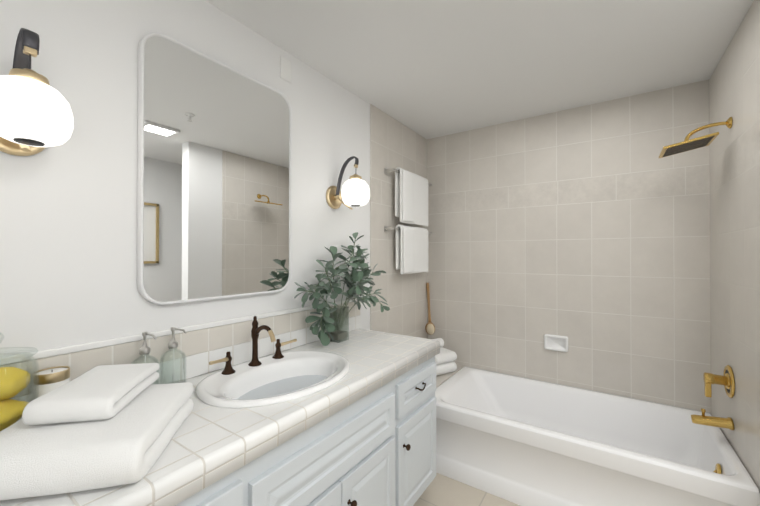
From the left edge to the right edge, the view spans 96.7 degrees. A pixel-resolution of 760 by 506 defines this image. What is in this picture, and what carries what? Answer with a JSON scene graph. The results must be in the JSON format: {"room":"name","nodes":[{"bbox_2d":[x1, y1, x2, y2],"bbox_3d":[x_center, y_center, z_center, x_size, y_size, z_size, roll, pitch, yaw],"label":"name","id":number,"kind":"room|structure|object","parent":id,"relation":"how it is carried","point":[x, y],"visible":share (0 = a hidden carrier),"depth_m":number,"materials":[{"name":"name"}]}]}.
{"room":"bathroom","nodes":[
{"label":"bathroom","id":0,"kind":"room"},
{"bbox_2d":[0,0,369,356],"bbox_3d":[-0.658,0.169,1.588,0.100,2.440,3.900,0,0,34],"label":"wall","id":1,"kind":"structure","parent":0,"point":[68,242],"depth_m":1.14,"materials":[{"name":"white paint"}]},
{"bbox_2d":[0,28,73,155],"bbox_3d":[-0.926,-0.415,0.882,0.252,0.306,0.166,0,0,34],"label":"sconce","id":2,"kind":"object","parent":1,"relation":"attached to","point":[36,115],"visible":1,"depth_m":0.83,"materials":[{"name":"white glass"}]},
{"bbox_2d":[0,298,356,364],"bbox_3d":[-0.667,0.301,1.472,0.014,0.022,1.900,0,0,34],"label":"trim","id":3,"kind":"structure","parent":1,"relation":"attached to","point":[80,347],"depth_m":1.18,"materials":[{"name":"white tile"}]},
{"bbox_2d":[0,301,359,398],"bbox_3d":[-0.668,0.360,1.472,0.010,0.096,1.900,0,0,34],"label":"backsplash","id":4,"kind":"structure","parent":1,"relation":"attached to","point":[190,343],"depth_m":1.31,"materials":[{"name":"tile"}]},
{"bbox_2d":[11,315,359,421],"bbox_3d":[-0.668,0.453,1.472,0.010,0.088,1.900,0,0,34],"label":"backsplash","id":5,"kind":"structure","parent":1,"relation":"attached to","point":[196,365],"depth_m":1.50,"materials":[{"name":"white tile"}]},
{"bbox_2d":[137,32,291,304],"bbox_3d":[-0.657,-0.309,1.474,0.028,1.005,0.683,0,0,34],"label":"mirror","id":6,"kind":"object","parent":1,"relation":"attached to","point":[214,194],"visible":0.98,"depth_m":1.39,"materials":[{"name":"white mirror"}]},
{"bbox_2d":[280,55,290,82],"bbox_3d":[-0.487,-0.952,1.751,0.006,0.115,0.070,0,0,34],"label":"switch plate","id":7,"kind":"object","parent":1,"relation":"attached to","point":[285,68],"visible":1,"depth_m":1.75,"materials":[{"name":"white plastic"}]},
{"bbox_2d":[326,156,369,208],"bbox_3d":[-0.177,-0.408,1.984,0.252,0.306,0.166,0,0,34],"label":"sconce","id":8,"kind":"object","parent":1,"relation":"attached to","point":[354,191],"visible":1,"depth_m":1.93,"materials":[{"name":"white glass"}]},
{"bbox_2d":[370,104,426,338],"bbox_3d":[0.180,0.177,2.723,0.010,2.440,0.880,0,0,34],"label":"wall tile","id":9,"kind":"structure","parent":1,"relation":"attached to","point":[394,143],"depth_m":2.58,"materials":[{"name":"beige tile"}]},
{"bbox_2d":[384,168,431,185],"bbox_3d":[0.250,-0.608,2.753,0.076,0.044,0.666,0,0,34],"label":"towel rail","id":10,"kind":"object","parent":9,"relation":"attached to","point":[386,170],"visible":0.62,"depth_m":2.50,"materials":[{"name":"silver metal"}]},
{"bbox_2d":[395,167,427,226],"bbox_3d":[0.270,-0.435,2.714,0.078,0.417,0.460,0,0,34],"label":"hanging towel","id":11,"kind":"object","parent":10,"relation":"hanging from","point":[411,197],"visible":0.98,"depth_m":2.60,"materials":[{"name":"white fabric"}]},
{"bbox_2d":[384,226,431,233],"bbox_3d":[0.250,-0.178,2.750,0.076,0.044,0.666,0,0,34],"label":"towel rail","id":12,"kind":"object","parent":9,"relation":"attached to","point":[386,228],"visible":0.62,"depth_m":2.50,"materials":[{"name":"silver metal"}]},
{"bbox_2d":[396,225,427,273],"bbox_3d":[0.273,-0.025,2.715,0.078,0.377,0.450,0,0,34],"label":"hanging towel","id":13,"kind":"object","parent":12,"relation":"hanging from","point":[411,250],"visible":1,"depth_m":2.61,"materials":[{"name":"white fabric"}]},
{"bbox_2d":[413,473,519,505],"bbox_3d":[0.542,1.434,0.764,3.000,0.100,3.900,0,0,34],"label":"floor","id":14,"kind":"structure","parent":0,"point":[441,490],"depth_m":1.93,"materials":[{"name":"tile"}]},
{"bbox_2d":[164,352,439,505],"bbox_3d":[-0.421,0.977,1.301,0.604,0.822,1.900,0,0,34],"label":"bathroom vanity","id":15,"kind":"object","parent":14,"relation":"on","point":[351,421],"depth_m":1.31,"materials":[{"name":"grey paint"}]},
{"bbox_2d":[0,328,439,505],"bbox_3d":[-0.430,0.533,1.310,0.583,0.070,1.900,0,0,34],"label":"countertop","id":16,"kind":"structure","parent":15,"relation":"on","point":[208,443],"depth_m":0.94,"materials":[{"name":"white tile"}]},
{"bbox_2d":[0,332,38,430],"bbox_3d":[-0.965,0.345,0.835,0.170,0.296,0.170,0,0,34],"label":"jar","id":17,"kind":"object","parent":16,"relation":"on","point":[14,381],"visible":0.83,"depth_m":0.84,"materials":[{"name":"clear glass"}]},
{"bbox_2d":[33,366,69,399],"bbox_3d":[-0.946,0.416,0.974,0.077,0.157,0.077,0,0,34],"label":"candle","id":18,"kind":"object","parent":16,"relation":"on","point":[50,379],"visible":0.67,"depth_m":0.95,"materials":[{"name":"white wax"}]},
{"bbox_2d":[0,382,193,499],"bbox_3d":[-0.702,0.443,0.838,0.335,0.101,0.382,0,0,-13],"label":"bath towel","id":19,"kind":"object","parent":16,"relation":"on","point":[128,443],"visible":0.94,"depth_m":0.70,"materials":[{"name":"white fabric"}]},
{"bbox_2d":[22,363,158,424],"bbox_3d":[-0.738,0.363,0.897,0.172,0.057,0.287,0,0,-13],"label":"hand towel","id":20,"kind":"object","parent":19,"relation":"on","point":[101,392],"visible":1,"depth_m":0.81,"materials":[{"name":"white fabric"}]},
{"bbox_2d":[132,327,186,383],"bbox_3d":[-0.781,0.383,1.195,0.096,0.225,0.190,0,0,34],"label":"soap dispenser","id":21,"kind":"object","parent":16,"relation":"on","point":[145,349],"visible":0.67,"depth_m":1.22,"materials":[{"name":"clear glass"}]},
{"bbox_2d":[209,316,296,371],"bbox_3d":[-0.504,0.382,1.451,0.163,0.214,0.434,0,0,34],"label":"faucet","id":22,"kind":"object","parent":16,"relation":"on","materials":[{"name":"brown metal"}]},
{"bbox_2d":[182,344,375,423],"bbox_3d":[-0.394,0.571,1.369,0.472,0.186,0.632,0,0,34],"label":"sink","id":23,"kind":"object","parent":16,"relation":"in","point":[249,393],"depth_m":1.38,"materials":[{"name":"white ceramic"}]},
{"bbox_2d":[294,232,389,345],"bbox_3d":[-0.187,0.187,1.885,0.285,0.627,0.708,0,0,34],"label":"plant","id":24,"kind":"object","parent":16,"relation":"on","point":[359,279],"visible":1,"depth_m":1.87,"materials":[{"name":"green plant"}]},
{"bbox_2d":[436,364,463,387],"bbox_3d":[0.342,1.178,2.636,0.347,0.437,0.829,0,0,34],"label":"ledge","id":25,"kind":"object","parent":14,"relation":"on","point":[441,379],"depth_m":2.62,"materials":[{"name":"tile"}]},
{"bbox_2d":[432,338,456,375],"bbox_3d":[0.438,0.841,2.785,0.248,0.240,0.319,0,0,-34],"label":"towel stack","id":26,"kind":"object","parent":25,"relation":"on","point":[445,358],"visible":0.29,"depth_m":2.68,"materials":[{"name":"white fabric"}]},
{"bbox_2d":[425,282,434,334],"bbox_3d":[0.444,0.493,2.988,0.118,0.455,0.111,0,0,34],"label":"bath brush","id":27,"kind":"object","parent":26,"relation":"on","point":[430,328],"visible":0.98,"depth_m":2.98,"materials":[{"name":"brown wood"}]},
{"bbox_2d":[435,366,759,505],"bbox_3d":[1.121,1.174,2.114,1.524,0.437,0.812,0,0,34],"label":"tub","id":28,"kind":"object","parent":14,"relation":"on","point":[521,441],"visible":0.92,"depth_m":1.96,"materials":[{"name":"white ceramic"}]},
{"bbox_2d":[206,0,753,138],"bbox_3d":[0.542,-1.106,0.781,3.000,0.100,3.900,0,0,34],"label":"ceiling","id":29,"kind":"structure","parent":0,"point":[427,69],"depth_m":1.73,"materials":[{"name":"white paint"}]},
{"bbox_2d":[427,79,710,413],"bbox_3d":[1.609,0.174,2.344,3.000,2.440,0.100,0,0,34],"label":"wall","id":30,"kind":"structure","parent":0,"point":[585,230],"depth_m":2.40,"materials":[{"name":"tile"}]},
{"bbox_2d":[544,334,567,351],"bbox_3d":[1.292,0.660,2.479,0.156,0.110,0.028,0,0,34],"label":"soap dish","id":31,"kind":"object","parent":30,"relation":"attached to","point":[556,342],"visible":1,"depth_m":2.48,"materials":[{"name":"white ceramic"}]},
{"bbox_3d":[1.703,0.169,1.495,0.120,2.440,1.200,0,0,34],"label":"wall","id":32,"kind":"structure","parent":0,"visible":0},
{"bbox_2d":[709,0,759,490],"bbox_3d":[1.743,0.170,1.667,0.008,2.440,0.870,0,0,34],"label":"wall tile","id":33,"kind":"structure","parent":32,"relation":"attached to","point":[734,86],"depth_m":1.58,"materials":[{"name":"beige tile"}]},
{"bbox_2d":[659,117,732,157],"bbox_3d":[1.625,-0.603,1.746,0.269,0.139,0.210,0,0,34],"label":"shower head","id":34,"kind":"object","parent":33,"relation":"attached to","point":[686,144],"visible":1,"depth_m":1.72},
{"bbox_2d":[691,365,734,430],"bbox_3d":[1.697,0.723,1.737,0.154,0.315,0.160,0,0,34],"label":"tub filler","id":35,"kind":"object","parent":33,"relation":"attached to","point":[726,379],"visible":1,"depth_m":1.70,"materials":[{"name":"gold metal"}]}
]}

